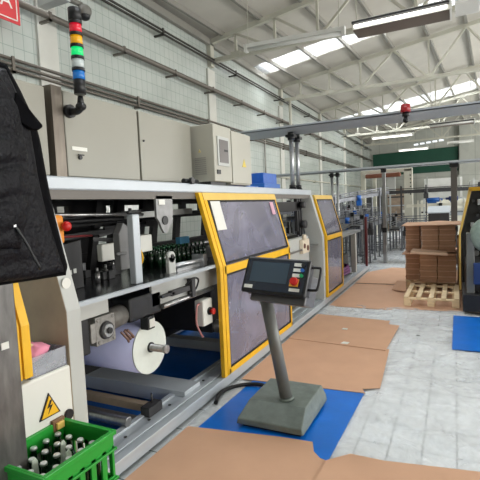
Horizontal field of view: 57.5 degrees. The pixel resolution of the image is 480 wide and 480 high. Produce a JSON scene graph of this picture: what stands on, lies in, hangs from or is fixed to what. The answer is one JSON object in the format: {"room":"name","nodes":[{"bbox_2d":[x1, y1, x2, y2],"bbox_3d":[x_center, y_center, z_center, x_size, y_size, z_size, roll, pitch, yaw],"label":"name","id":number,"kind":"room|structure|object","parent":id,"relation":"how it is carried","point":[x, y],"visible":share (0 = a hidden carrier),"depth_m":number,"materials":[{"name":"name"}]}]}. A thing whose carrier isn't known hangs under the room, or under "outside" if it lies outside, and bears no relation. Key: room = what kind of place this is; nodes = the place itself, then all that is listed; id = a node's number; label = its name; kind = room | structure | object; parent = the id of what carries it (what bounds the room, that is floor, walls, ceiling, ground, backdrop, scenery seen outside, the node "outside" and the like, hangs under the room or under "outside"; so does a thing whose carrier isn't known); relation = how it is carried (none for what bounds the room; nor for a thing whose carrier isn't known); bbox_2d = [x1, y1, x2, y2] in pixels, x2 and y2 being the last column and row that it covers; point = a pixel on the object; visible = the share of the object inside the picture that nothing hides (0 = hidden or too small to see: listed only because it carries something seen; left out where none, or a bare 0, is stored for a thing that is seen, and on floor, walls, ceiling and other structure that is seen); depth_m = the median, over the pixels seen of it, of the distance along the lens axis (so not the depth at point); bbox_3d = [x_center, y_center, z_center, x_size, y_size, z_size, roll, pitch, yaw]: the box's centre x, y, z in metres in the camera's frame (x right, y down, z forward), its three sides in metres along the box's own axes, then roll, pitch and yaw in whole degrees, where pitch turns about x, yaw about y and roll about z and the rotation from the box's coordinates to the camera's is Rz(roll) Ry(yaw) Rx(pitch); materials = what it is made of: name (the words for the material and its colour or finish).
{"room":"factory floor","nodes":[
{"label":"factory floor","id":0,"kind":"room"},
{"bbox_2d":[0,0,370,243],"bbox_3d":[0.191,-1.964,12.021,0.250,5.620,38.000,0,5,26],"label":"wall","id":1,"kind":"structure","parent":0,"point":[125,73],"depth_m":8.72,"materials":[{"name":"tile"}]},
{"bbox_2d":[0,0,20,25],"bbox_3d":[-3.092,-2.958,4.759,0.289,0.835,1.300,0,5,26],"label":"sign","id":2,"kind":"object","parent":1,"relation":"attached to","point":[9,9],"visible":1,"depth_m":5.19,"materials":[{"name":"red metal"}]},
{"bbox_2d":[33,0,63,212],"bbox_3d":[-2.560,-1.091,6.086,0.045,4.800,0.320,0,5,26],"label":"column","id":3,"kind":"structure","parent":1,"relation":"attached to","point":[46,34],"depth_m":5.94,"materials":[{"name":"metal"}]},
{"bbox_2d":[37,0,91,20],"bbox_3d":[-2.346,-3.091,5.875,0.644,0.302,0.414,0,5,26],"label":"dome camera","id":4,"kind":"object","parent":1,"relation":"attached to","point":[86,12],"visible":0.86,"depth_m":5.80,"materials":[{"name":"grey"}]},
{"bbox_2d":[0,54,367,170],"bbox_3d":[2.075,-3.136,15.456,0.108,0.204,29.000,0,5,26],"label":"bundle","id":5,"kind":"object","parent":1,"relation":"attached to","point":[13,59],"visible":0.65,"depth_m":7.17,"materials":[{"name":"grey"}]},
{"bbox_2d":[19,0,372,161],"bbox_3d":[2.106,-3.859,15.371,0.248,0.120,29.000,0,5,26],"label":"pipe","id":6,"kind":"object","parent":1,"relation":"attached to","point":[49,17],"visible":0.9,"depth_m":7.59,"materials":[{"name":"grey"}]},
{"bbox_2d":[206,68,216,123],"bbox_3d":[-0.569,-1.480,10.136,0.045,4.800,0.320,0,5,26],"label":"trim","id":7,"kind":"structure","parent":1,"relation":"attached to","point":[210,75],"depth_m":9.95,"materials":[{"name":"paint"}]},
{"bbox_2d":[101,0,370,150],"bbox_3d":[2.612,-4.634,16.446,0.218,0.130,26.500,0,5,26],"label":"pipe","id":8,"kind":"object","parent":1,"relation":"attached to","point":[163,32],"visible":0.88,"depth_m":9.12,"materials":[{"name":"grey"}]},
{"bbox_2d":[134,0,370,143],"bbox_3d":[0.238,-4.636,11.741,0.080,0.140,38.000,0,5,26],"label":"trim","id":9,"kind":"structure","parent":1,"relation":"attached to","point":[151,5],"depth_m":10.11,"materials":[{"name":"grey"}]},
{"bbox_2d":[278,106,286,233],"bbox_3d":[1.397,-1.864,14.133,0.045,4.800,0.320,0,5,26],"label":"trim","id":10,"kind":"structure","parent":1,"relation":"attached to","point":[280,109],"depth_m":14.02,"materials":[{"name":"paint"}]},
{"bbox_2d":[318,132,322,194],"bbox_3d":[3.375,-2.250,18.156,0.045,4.800,0.320,0,5,26],"label":"trim","id":11,"kind":"structure","parent":1,"relation":"attached to","point":[319,133],"depth_m":18.01,"materials":[{"name":"paint"}]},
{"bbox_2d":[276,177,368,187],"bbox_3d":[3.988,-2.500,19.330,0.108,0.090,19.500,0,5,26],"label":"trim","id":12,"kind":"structure","parent":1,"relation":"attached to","point":[285,178],"depth_m":17.55,"materials":[{"name":"beige paint"}]},
{"bbox_2d":[343,140,346,209],"bbox_3d":[5.353,-2.636,22.180,0.045,4.800,0.320,0,5,26],"label":"trim","id":13,"kind":"structure","parent":1,"relation":"attached to","point":[344,143],"depth_m":22.06,"materials":[{"name":"paint"}]},
{"bbox_2d":[117,226,479,479],"bbox_3d":[6.831,0.734,9.015,14.280,0.100,38.000,0,5,26],"label":"floor","id":14,"kind":"structure","parent":0,"point":[446,448],"depth_m":3.63,"materials":[{"name":"tile"}]},
{"bbox_2d":[0,283,28,479],"bbox_3d":[-1.115,0.463,1.873,0.338,2.200,0.250,0,5,26],"label":"steel post","id":15,"kind":"object","parent":14,"relation":"on","point":[13,446],"visible":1,"depth_m":1.91,"materials":[{"name":"grey metal"}]},
{"bbox_2d":[0,62,66,284],"bbox_3d":[-1.002,-0.259,1.657,0.214,0.940,0.929,0,5,26],"label":"jacket","id":16,"kind":"object","parent":15,"relation":"hanging from","point":[31,248],"visible":1,"depth_m":1.80,"materials":[{"name":"black fabric"}]},
{"bbox_2d":[86,330,220,429],"bbox_3d":[-0.866,1.349,4.582,1.580,0.004,4.000,0,5,26],"label":"mat","id":17,"kind":"object","parent":14,"relation":"on","point":[179,362],"visible":0.22,"depth_m":4.65,"materials":[{"name":"plastic"}]},
{"bbox_2d":[13,175,369,474],"bbox_3d":[0.310,0.178,6.693,1.640,1.929,9.590,0,5,26],"label":"machine","id":18,"kind":"object","parent":14,"relation":"on","point":[104,288],"visible":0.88,"depth_m":3.81,"materials":[{"name":"beige metal"}]},
{"bbox_2d":[14,78,49,175],"bbox_3d":[-1.541,-0.650,2.653,0.600,0.560,0.400,0,5,26],"label":"base cabinet","id":19,"kind":"object","parent":18,"relation":"on","point":[33,94],"visible":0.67,"depth_m":2.64,"materials":[{"name":"metal"}]},
{"bbox_2d":[21,365,73,467],"bbox_3d":[-1.155,1.046,2.321,0.462,0.715,0.355,0,5,26],"label":"box","id":20,"kind":"object","parent":18,"relation":"on","point":[47,398],"visible":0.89,"depth_m":2.23,"materials":[{"name":"white metal"}]},
{"bbox_2d":[28,341,66,379],"bbox_3d":[-1.101,0.632,2.316,0.250,0.104,0.225,0,5,26],"label":"clear bin","id":21,"kind":"object","parent":20,"relation":"on","point":[55,358],"visible":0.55,"depth_m":2.37,"materials":[{"name":"white plastic"}]},
{"bbox_2d":[31,342,49,361],"bbox_3d":[-1.069,0.587,2.270,0.140,0.105,0.171,0,5,26],"label":"tissue","id":22,"kind":"object","parent":21,"relation":"in","point":[39,349],"visible":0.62,"depth_m":2.24,"materials":[{"name":"pink"}]},
{"bbox_2d":[51,415,64,432],"bbox_3d":[-0.941,0.957,2.274,0.035,0.060,0.075,0,5,26],"label":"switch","id":23,"kind":"object","parent":20,"relation":"attached to","point":[57,421],"depth_m":2.26,"materials":[{"name":"brown"}]},
{"bbox_2d":[64,409,73,418],"bbox_3d":[-0.918,0.936,2.347,0.012,0.056,0.056,0,5,26],"label":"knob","id":24,"kind":"object","parent":20,"relation":"attached to","point":[68,413],"depth_m":2.34,"materials":[{"name":"black plastic"}]},
{"bbox_2d":[42,84,67,176],"bbox_3d":[-1.214,-0.681,2.803,0.155,0.580,0.082,0,5,26],"label":"post","id":25,"kind":"object","parent":18,"relation":"on","point":[54,120],"visible":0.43,"depth_m":2.76,"materials":[{"name":"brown metal"}]},
{"bbox_2d":[55,215,71,242],"bbox_3d":[-1.068,-0.062,2.586,0.119,0.175,0.115,0,5,26],"label":"switch","id":26,"kind":"object","parent":18,"relation":"attached to","point":[63,226],"visible":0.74,"depth_m":2.59,"materials":[{"name":"orange"}]},
{"bbox_2d":[61,90,139,180],"bbox_3d":[-1.225,-0.716,3.274,0.620,0.570,0.740,0,5,26],"label":"base cabinet","id":27,"kind":"object","parent":18,"relation":"on","point":[101,141],"visible":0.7,"depth_m":3.11,"materials":[{"name":"beige metal"}]},
{"bbox_2d":[63,6,86,117],"bbox_3d":[-1.058,-1.125,2.782,0.160,0.669,0.086,0,5,26],"label":"tower","id":28,"kind":"object","parent":27,"relation":"attached to","point":[74,12],"visible":1,"depth_m":2.73,"materials":[{"name":"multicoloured plastic"}]},
{"bbox_2d":[84,319,169,373],"bbox_3d":[-1.073,0.804,3.468,1.200,0.390,0.390,0,5,26],"label":"roll","id":29,"kind":"object","parent":18,"relation":"in","point":[144,353],"visible":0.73,"depth_m":3.21,"materials":[{"name":"purple plastic"}]},
{"bbox_2d":[156,248,161,268],"bbox_3d":[-0.700,0.160,3.782,0.048,0.183,0.048,0,5,26],"label":"bottle","id":30,"kind":"object","parent":18,"relation":"on","point":[158,258],"visible":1,"depth_m":3.77,"materials":[{"name":"green glass"}]},
{"bbox_2d":[136,110,191,182],"bbox_3d":[-0.892,-0.781,3.959,0.612,0.570,0.770,0,5,26],"label":"electrical cabinet","id":31,"kind":"object","parent":18,"relation":"on","point":[164,145],"visible":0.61,"depth_m":3.77,"materials":[{"name":"grey metal"}]},
{"bbox_2d":[176,236,188,243],"bbox_3d":[-0.562,0.000,4.280,0.050,0.064,0.160,0,5,26],"label":"block","id":32,"kind":"object","parent":18,"relation":"attached to","point":[184,239],"visible":0.93,"depth_m":4.24,"materials":[{"name":"blue"}]},
{"bbox_2d":[190,123,231,184],"bbox_3d":[-0.526,-0.823,4.448,0.838,0.572,0.368,0,5,26],"label":"electrical cabinet","id":33,"kind":"object","parent":18,"relation":"on","point":[210,143],"visible":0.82,"depth_m":4.18,"materials":[{"name":"beige metal"}]},
{"bbox_2d":[227,130,251,185],"bbox_3d":[-0.344,-0.860,4.835,0.823,0.550,0.470,0,5,26],"label":"electrical cabinet","id":34,"kind":"object","parent":18,"relation":"on","point":[240,143],"visible":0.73,"depth_m":4.62,"materials":[{"name":"beige"}]},
{"bbox_2d":[250,183,279,187],"bbox_3d":[0.317,-0.728,5.998,0.280,0.075,0.570,0,5,26],"label":"bin","id":35,"kind":"object","parent":18,"relation":"on","point":[265,185],"visible":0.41,"depth_m":5.77,"materials":[{"name":"blue plastic"}]},
{"bbox_2d":[251,173,276,183],"bbox_3d":[0.336,-0.845,6.062,0.180,0.143,0.480,0,5,26],"label":"carton","id":36,"kind":"object","parent":35,"relation":"on","point":[256,177],"visible":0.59,"depth_m":5.87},
{"bbox_2d":[285,132,296,188],"bbox_3d":[0.817,-1.234,6.884,0.140,0.908,0.140,0,5,26],"label":"post","id":37,"kind":"object","parent":18,"relation":"on","point":[291,136],"visible":0.89,"depth_m":6.86,"materials":[{"name":"metal"}]},
{"bbox_2d":[293,134,301,189],"bbox_3d":[0.940,-1.258,7.135,0.140,0.908,0.140,0,5,26],"label":"post","id":38,"kind":"object","parent":18,"relation":"on","point":[296,141],"visible":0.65,"depth_m":7.11,"materials":[{"name":"metal"}]},
{"bbox_2d":[237,101,479,139],"bbox_3d":[5.581,-1.755,4.514,12.350,0.035,0.720,0,5,26],"label":"beam","id":39,"kind":"structure","parent":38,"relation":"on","point":[466,108],"depth_m":6.26,"materials":[{"name":"metal"}]},
{"bbox_2d":[400,104,410,122],"bbox_3d":[2.167,-1.647,5.716,0.130,0.236,0.160,0,5,26],"label":"beacon","id":40,"kind":"object","parent":39,"relation":"attached to","point":[405,109],"visible":1,"depth_m":5.66,"materials":[{"name":"red"}]},
{"bbox_2d":[279,200,361,245],"bbox_3d":[2.907,-0.426,14.524,0.505,1.733,10.601,0,5,26],"label":"conveyor","id":41,"kind":"object","parent":14,"relation":"on","point":[290,212],"visible":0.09,"depth_m":15.80,"materials":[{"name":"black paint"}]},
{"bbox_2d":[171,309,479,463],"bbox_3d":[2.348,1.305,3.222,5.076,0.012,6.425,0,5,26],"label":"plastic sheet","id":42,"kind":"object","parent":14,"relation":"on","point":[475,439],"visible":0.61,"depth_m":3.48,"materials":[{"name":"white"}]},
{"bbox_2d":[124,426,325,479],"bbox_3d":[-0.256,1.474,2.331,1.140,0.005,1.890,0,5,26],"label":"cardboard sheet","id":43,"kind":"object","parent":42,"relation":"on","point":[196,453],"visible":1,"depth_m":2.85,"materials":[{"name":"cardboard"}]},
{"bbox_3d":[-0.840,1.375,2.022,0.367,0.265,0.434,0,5,26],"label":"crate","id":44,"kind":"object","parent":43,"relation":"on","visible":0},
{"bbox_2d":[4,418,118,479],"bbox_3d":[-0.866,1.098,2.064,0.367,0.280,0.434,0,5,26],"label":"crate","id":45,"kind":"object","parent":44,"relation":"on","point":[75,467],"visible":0.81,"depth_m":2.10,"materials":[{"name":"green plastic"}]},
{"bbox_2d":[30,446,40,473],"bbox_3d":[-0.986,1.111,2.107,0.062,0.235,0.062,0,5,26],"label":"bottle","id":46,"kind":"object","parent":45,"relation":"in","point":[33,449],"visible":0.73,"depth_m":2.09,"materials":[{"name":"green glass"}]},
{"bbox_2d":[40,449,51,473],"bbox_3d":[-0.916,1.110,2.072,0.062,0.235,0.062,0,5,26],"label":"bottle","id":47,"kind":"object","parent":45,"relation":"on","point":[44,452],"visible":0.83,"depth_m":2.06,"materials":[{"name":"green glass"}]},
{"bbox_2d":[41,438,53,465],"bbox_3d":[-0.954,1.104,2.171,0.062,0.235,0.062,0,5,26],"label":"bottle","id":48,"kind":"object","parent":45,"relation":"in","point":[46,441],"visible":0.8,"depth_m":2.16,"materials":[{"name":"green glass"}]},
{"bbox_2d":[89,440,101,479],"bbox_3d":[-0.713,1.097,2.131,0.062,0.235,0.062,0,5,26],"label":"bottle","id":49,"kind":"object","parent":45,"relation":"in","point":[98,466],"visible":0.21,"depth_m":2.12,"materials":[{"name":"green glass"}]},
{"bbox_2d":[199,381,364,459],"bbox_3d":[0.365,1.364,3.503,1.040,0.003,1.350,0,5,26],"label":"film","id":50,"kind":"object","parent":42,"relation":"on","point":[327,428],"visible":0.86,"depth_m":3.34,"materials":[{"name":"plastic"}]},
{"bbox_2d":[214,382,263,404],"bbox_3d":[0.038,1.321,3.850,0.596,0.062,0.321,-3,4,-12],"label":"cable","id":51,"kind":"object","parent":50,"relation":"on","point":[228,388],"visible":0.78,"depth_m":3.94,"materials":[{"name":"black rubber"}]},
{"bbox_2d":[237,257,326,436],"bbox_3d":[0.366,0.737,3.325,0.674,1.272,0.699,0,5,26],"label":"control console","id":52,"kind":"object","parent":50,"relation":"on","point":[281,405],"visible":1,"depth_m":3.17,"materials":[{"name":"grey paint"}]},
{"bbox_2d":[242,339,388,392],"bbox_3d":[0.872,1.261,4.513,1.240,0.005,1.380,0,5,26],"label":"cardboard sheet","id":53,"kind":"object","parent":42,"relation":"on","point":[330,366],"visible":0.95,"depth_m":4.39,"materials":[{"name":"cardboard"}]},
{"bbox_2d":[289,314,398,350],"bbox_3d":[1.379,1.150,5.612,1.180,0.005,1.350,0,5,26],"label":"cardboard sheet","id":54,"kind":"object","parent":42,"relation":"on","point":[375,334],"visible":1,"depth_m":5.51,"materials":[{"name":"cardboard"}]},
{"bbox_2d":[316,454,479,479],"bbox_3d":[0.987,1.448,1.835,1.670,0.005,1.900,0,5,26],"label":"cardboard sheet","id":55,"kind":"object","parent":42,"relation":"on","point":[349,466],"visible":1,"depth_m":2.63,"materials":[{"name":"cardboard"}]},
{"bbox_2d":[452,315,479,351],"bbox_3d":[3.327,1.114,5.087,1.540,0.003,1.530,0,5,26],"label":"film","id":56,"kind":"object","parent":42,"relation":"on","point":[466,329],"visible":1,"depth_m":5.26,"materials":[{"name":"plastic"}]},
{"bbox_2d":[459,187,479,311],"bbox_3d":[4.497,-0.025,7.266,1.550,1.843,3.450,0,5,26],"label":"machine","id":57,"kind":"object","parent":42,"relation":"on","point":[469,231],"visible":0.99,"depth_m":6.24,"materials":[{"name":"black paint"}]},
{"bbox_2d":[470,219,479,249],"bbox_3d":[3.455,-0.072,6.067,0.475,0.504,0.380,0,5,26],"label":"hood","id":58,"kind":"object","parent":57,"relation":"attached to","point":[475,229],"depth_m":6.06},
{"bbox_2d":[286,203,373,252],"bbox_3d":[3.452,-0.373,14.429,0.470,1.593,10.100,0,5,26],"label":"conveyor","id":59,"kind":"object","parent":14,"relation":"on","point":[288,218],"visible":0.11,"depth_m":13.93,"materials":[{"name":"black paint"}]},
{"bbox_2d":[329,173,333,202],"bbox_3d":[2.592,-0.613,12.200,0.140,2.488,0.140,0,5,26],"label":"post","id":60,"kind":"object","parent":14,"relation":"on","point":[331,175],"visible":0.42,"depth_m":12.10,"materials":[{"name":"metal"}]},
{"bbox_2d":[276,158,479,176],"bbox_3d":[7.186,-1.931,9.815,14.150,0.060,0.400,0,5,26],"label":"cable tray","id":61,"kind":"object","parent":60,"relation":"on","point":[477,159],"visible":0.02,"depth_m":11.35,"materials":[{"name":"metal"}]},
{"bbox_2d":[334,173,340,215],"bbox_3d":[2.736,-0.614,12.130,0.140,2.488,0.140,0,5,26],"label":"post","id":62,"kind":"object","parent":14,"relation":"on","point":[336,175],"visible":0.52,"depth_m":12.05,"materials":[{"name":"metal"}]},
{"bbox_2d":[336,207,381,264],"bbox_3d":[3.925,-0.289,14.093,0.509,1.433,8.302,0,5,26],"label":"conveyor","id":63,"kind":"object","parent":14,"relation":"on","point":[344,218],"visible":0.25,"depth_m":12.99,"materials":[{"name":"metal"}]},
{"bbox_2d":[334,187,388,254],"bbox_3d":[3.665,-0.600,13.838,3.275,2.113,0.511,-6,5,-36],"label":"conveyor","id":64,"kind":"object","parent":14,"relation":"on","point":[357,197],"visible":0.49,"depth_m":13.94,"materials":[{"name":"metal"}]},
{"bbox_2d":[352,195,381,231],"bbox_3d":[6.798,-1.431,23.335,1.200,2.100,2.050,0,5,26],"label":"machine","id":65,"kind":"object","parent":14,"relation":"on","point":[368,200],"visible":0.08,"depth_m":22.58,"materials":[{"name":"grey metal"}]},
{"bbox_2d":[381,168,388,263],"bbox_3d":[3.830,-0.629,11.590,0.180,2.500,0.180,0,5,26],"label":"square post","id":66,"kind":"object","parent":14,"relation":"on","point":[383,171],"visible":0.96,"depth_m":11.55,"materials":[{"name":"silver metal"}]},
{"bbox_2d":[360,167,412,236],"bbox_3d":[6.486,-1.576,19.253,2.150,3.020,1.200,0,5,26],"label":"frame","id":67,"kind":"object","parent":14,"relation":"on","point":[391,174],"visible":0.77,"depth_m":18.74,"materials":[{"name":"beige paint"}]},
{"bbox_2d":[387,188,403,230],"bbox_3d":[8.971,-1.763,24.472,1.100,2.400,2.050,0,5,26],"label":"machine","id":68,"kind":"object","parent":14,"relation":"on","point":[393,200],"visible":0.26,"depth_m":23.65,"materials":[{"name":"metal"}]},
{"bbox_2d":[329,283,479,312],"bbox_3d":[3.442,0.959,7.247,3.440,0.005,2.180,0,5,26],"label":"cardboard sheet","id":69,"kind":"object","parent":14,"relation":"on","point":[368,296],"visible":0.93,"depth_m":7.31,"materials":[{"name":"cardboard"}]},
{"bbox_2d":[392,281,405,291],"bbox_3d":[2.930,0.832,7.951,0.208,0.148,0.334,-5,5,-33],"label":"flap","id":70,"kind":"object","parent":69,"relation":"on","point":[399,285],"visible":1,"depth_m":7.94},
{"bbox_2d":[406,279,455,289],"bbox_3d":[3.697,0.776,8.446,0.840,0.142,1.020,0,5,26],"label":"cardboard sheet","id":71,"kind":"object","parent":69,"relation":"on","point":[408,282],"visible":0.23,"depth_m":8.01,"materials":[{"name":"brown cardboard"}]},
{"bbox_2d":[405,255,419,279],"bbox_3d":[3.355,0.470,8.434,0.261,0.496,0.661,0,5,26],"label":"bundle","id":72,"kind":"object","parent":71,"relation":"on","point":[412,267],"visible":0.73,"depth_m":8.14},
{"bbox_2d":[419,255,437,281],"bbox_3d":[3.497,0.489,8.086,0.301,0.496,0.562,0,5,26],"label":"bundle","id":73,"kind":"object","parent":71,"relation":"on","point":[428,270],"visible":0.8,"depth_m":7.84,"materials":[{"name":"cardboard"}]},
{"bbox_2d":[437,255,456,282],"bbox_3d":[3.767,0.487,7.953,0.315,0.496,0.562,0,5,26],"label":"bundle","id":74,"kind":"object","parent":71,"relation":"on","point":[447,270],"visible":0.94,"depth_m":7.71,"materials":[{"name":"cardboard"}]},
{"bbox_2d":[404,283,459,307],"bbox_3d":[3.171,0.898,7.195,0.780,0.142,1.200,0,5,26],"label":"wooden pallet","id":75,"kind":"object","parent":69,"relation":"on","point":[412,290],"visible":1,"depth_m":6.98,"materials":[{"name":"brown wood"}]},
{"bbox_2d":[457,235,461,288],"bbox_3d":[4.053,0.387,8.055,0.090,0.920,0.700,0,5,26],"label":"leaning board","id":76,"kind":"object","parent":69,"relation":"on","point":[457,235],"visible":0.5,"depth_m":7.75,"materials":[{"name":"cardboard"}]},
{"bbox_2d":[356,268,456,285],"bbox_3d":[3.806,0.771,9.460,2.140,0.005,2.270,0,5,26],"label":"cardboard sheet","id":77,"kind":"object","parent":14,"relation":"on","point":[389,275],"visible":0.47,"depth_m":9.44,"materials":[{"name":"cardboard"}]},
{"bbox_2d":[424,175,461,199],"bbox_3d":[11.242,-2.067,24.165,1.850,2.850,1.550,0,5,26],"label":"machine","id":78,"kind":"object","parent":14,"relation":"on","point":[436,182],"visible":0.36,"depth_m":23.49,"materials":[{"name":"metal"}]},
{"bbox_2d":[421,196,465,235],"bbox_3d":[9.402,-1.108,20.129,1.900,1.700,1.550,0,5,26],"label":"machine","id":79,"kind":"object","parent":14,"relation":"on","point":[423,209],"visible":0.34,"depth_m":19.35,"materials":[{"name":"metal"}]},
{"bbox_2d":[449,163,457,256],"bbox_3d":[5.319,-0.640,10.857,0.280,2.500,0.280,0,5,26],"label":"square post","id":80,"kind":"object","parent":14,"relation":"on","point":[453,166],"visible":0.53,"depth_m":10.76,"materials":[{"name":"grey"}]},
{"bbox_3d":[5.748,0.363,13.819,2.722,0.012,7.320,0,5,26],"label":"plastic sheet","id":81,"kind":"object","parent":14,"relation":"on","visible":0},
{"bbox_2d":[348,213,397,266],"bbox_3d":[4.348,-0.168,13.756,0.492,1.204,6.551,0,5,27],"label":"conveyor","id":82,"kind":"object","parent":81,"relation":"on","point":[371,231],"visible":0.55,"depth_m":12.38,"materials":[{"name":"metal"}]},
{"bbox_2d":[389,217,413,250],"bbox_3d":[6.040,-0.283,16.129,0.543,0.933,4.804,0,5,26],"label":"conveyor","id":83,"kind":"object","parent":81,"relation":"on","point":[400,228],"visible":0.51,"depth_m":14.60,"materials":[{"name":"metal"}]},
{"bbox_2d":[397,214,450,225],"bbox_3d":[5.586,-0.158,13.156,1.620,1.163,0.543,0,5,26],"label":"conveyor","id":84,"kind":"object","parent":81,"relation":"on","point":[399,223],"visible":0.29,"depth_m":13.26,"materials":[{"name":"metal"}]},
{"bbox_2d":[389,182,479,249],"bbox_3d":[7.183,-0.762,13.916,4.604,2.114,0.535,-1,5,24],"label":"conveyor","id":85,"kind":"object","parent":81,"relation":"on","point":[425,190],"visible":0.44,"depth_m":14.20,"materials":[{"name":"metal"}]},
{"bbox_2d":[406,198,465,221],"bbox_3d":[7.896,-0.651,15.366,3.800,1.614,0.580,0,5,26],"label":"conveyor","id":86,"kind":"object","parent":81,"relation":"on","point":[417,205],"visible":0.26,"depth_m":15.70,"materials":[{"name":"metal"}]},
{"bbox_2d":[427,205,449,221],"bbox_3d":[5.520,-0.219,12.118,0.560,1.444,0.640,0,5,26],"label":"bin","id":87,"kind":"object","parent":81,"relation":"on","point":[435,213],"visible":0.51,"depth_m":11.89,"materials":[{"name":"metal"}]},
{"bbox_2d":[152,0,479,142],"bbox_3d":[6.605,-5.334,8.655,14.780,1.239,38.200,0,5,26],"label":"ceiling","id":88,"kind":"structure","parent":0,"point":[212,18],"depth_m":12.37,"materials":[{"name":"grey"}]},
{"bbox_2d":[244,0,345,52],"bbox_3d":[0.941,-4.252,8.021,1.944,1.351,0.110,0,5,26],"label":"lamp","id":89,"kind":"object","parent":88,"relation":"hanging from","point":[340,30],"visible":1,"depth_m":8.00,"materials":[{"name":"white"}]},
{"bbox_2d":[206,0,454,68],"bbox_3d":[5.671,-4.782,6.740,14.287,1.630,0.160,0,5,26],"label":"roof truss","id":90,"kind":"object","parent":88,"relation":"attached to","point":[236,54],"visible":0.57,"depth_m":9.18,"materials":[{"name":"metal"}]},
{"bbox_2d":[254,0,454,73],"bbox_3d":[3.656,-5.373,10.884,6.960,1.064,0.900,0,5,26],"label":"window","id":91,"kind":"structure","parent":88,"relation":"attached to","point":[319,48],"depth_m":11.81,"materials":[{"name":"white"}]},
{"bbox_2d":[278,18,479,105],"bbox_3d":[7.636,-5.166,10.737,14.287,1.630,0.160,0,5,26],"label":"roof truss","id":92,"kind":"object","parent":88,"relation":"attached to","point":[468,25],"visible":0.98,"depth_m":12.44,"materials":[{"name":"metal"}]},
{"bbox_2d":[371,112,413,139],"bbox_3d":[6.613,-5.259,19.060,1.740,1.575,0.110,0,5,26],"label":"lamp","id":93,"kind":"object","parent":88,"relation":"hanging from","point":[410,133],"visible":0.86,"depth_m":19.07,"materials":[{"name":"white"}]},
{"bbox_2d":[318,64,479,120],"bbox_3d":[9.614,-5.553,14.760,14.287,1.630,0.160,0,5,26],"label":"roof truss","id":94,"kind":"object","parent":88,"relation":"attached to","point":[405,87],"visible":0.48,"depth_m":16.59,"materials":[{"name":"metal"}]},
{"bbox_2d":[351,0,451,38],"bbox_3d":[2.425,-4.226,6.622,1.400,1.888,0.500,0,5,26],"label":"lamp","id":95,"kind":"object","parent":88,"relation":"hanging from","point":[439,11],"visible":1,"depth_m":6.59,"materials":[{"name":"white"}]},
{"bbox_2d":[339,79,479,118],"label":"window","id":96,"kind":"structure","parent":88,"relation":"attached to","point":[470,85],"depth_m":19.28,"materials":[{"name":"white"}]},
{"bbox_2d":[343,90,479,138],"bbox_3d":[11.592,-5.939,18.784,14.287,1.630,0.160,0,5,26],"label":"roof truss","id":97,"kind":"object","parent":88,"relation":"attached to","point":[397,129],"visible":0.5,"depth_m":20.50,"materials":[{"name":"metal"}]},
{"bbox_2d":[361,113,479,147],"bbox_3d":[13.570,-6.325,22.807,14.287,1.630,0.160,0,5,26],"label":"roof truss","id":98,"kind":"object","parent":88,"relation":"attached to","point":[422,123],"visible":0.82,"depth_m":24.52,"materials":[{"name":"metal"}]},
{"bbox_2d":[429,85,474,128],"bbox_3d":[7.915,-5.265,16.350,1.530,1.952,0.500,0,5,26],"label":"lamp","id":99,"kind":"object","parent":88,"relation":"hanging from","point":[471,120],"visible":0.86,"depth_m":16.32,"materials":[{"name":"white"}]},
{"bbox_2d":[370,116,479,225],"bbox_3d":[15.092,-4.182,25.872,14.780,6.671,0.250,0,5,26],"label":"wall","id":100,"kind":"structure","parent":0,"point":[474,147],"depth_m":27.31,"materials":[{"name":"paint"}]},
{"bbox_2d":[373,146,457,174],"bbox_3d":[10.989,-4.925,27.600,5.000,1.460,0.100,0,5,26],"label":"curtain","id":101,"kind":"object","parent":100,"relation":"attached to","point":[447,153],"visible":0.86,"depth_m":27.35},
{"bbox_2d":[459,124,468,198],"bbox_3d":[13.495,-4.009,26.338,0.500,6.200,0.350,0,5,26],"label":"trim","id":102,"kind":"structure","parent":100,"relation":"attached to","point":[463,129],"depth_m":26.11,"materials":[{"name":"paint"}]},
{"bbox_3d":[3.238,-4.508,6.196,0.040,1.480,0.040,0,5,26],"label":"rod","id":103,"kind":"object","parent":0,"visible":0},
{"bbox_2d":[455,0,479,16],"bbox_3d":[3.263,-3.552,6.275,0.320,0.440,0.500,0,5,26],"label":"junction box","id":104,"kind":"object","parent":103,"relation":"hanging from","point":[462,7],"visible":1,"depth_m":6.25,"materials":[{"name":"white"}]},
{"bbox_3d":[3.880,0.440,8.525,0.601,0.496,0.531,0,5,26],"label":"bundle","id":105,"kind":"object","parent":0,"visible":0},
{"bbox_2d":[402,247,456,254],"bbox_3d":[3.623,0.208,8.316,0.910,0.012,1.180,0,5,26],"label":"board","id":106,"kind":"object","parent":105,"relation":"on","point":[405,252],"visible":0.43,"depth_m":7.91,"materials":[{"name":"cardboard"}]},
{"bbox_2d":[405,226,421,250],"bbox_3d":[3.364,-0.059,8.462,0.259,0.468,0.611,0,5,26],"label":"bundle","id":107,"kind":"object","parent":106,"relation":"on","point":[413,236],"visible":0.84,"depth_m":8.20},
{"bbox_2d":[410,248,447,255],"bbox_3d":[3.366,0.212,7.760,0.603,0.088,0.321,0,5,30],"label":"board","id":108,"kind":"object","parent":106,"relation":"on","point":[413,251],"visible":1,"depth_m":7.69,"materials":[{"name":"beige"}]},
{"bbox_2d":[421,226,439,249],"bbox_3d":[3.543,-0.042,8.124,0.300,0.468,0.562,0,5,26],"label":"bundle","id":109,"kind":"object","parent":106,"relation":"on","point":[430,234],"visible":0.81,"depth_m":7.88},
{"bbox_2d":[401,221,460,225],"bbox_3d":[3.616,-0.315,8.230,0.982,0.044,1.052,0,5,26],"label":"cardboard","id":110,"kind":"object","parent":109,"relation":"on","point":[430,223],"visible":0.94,"depth_m":8.18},
{"bbox_2d":[438,225,455,251],"bbox_3d":[3.796,-0.044,8.000,0.281,0.468,0.561,0,5,26],"label":"bundle","id":111,"kind":"object","parent":106,"relation":"on","point":[447,233],"visible":0.97,"depth_m":7.75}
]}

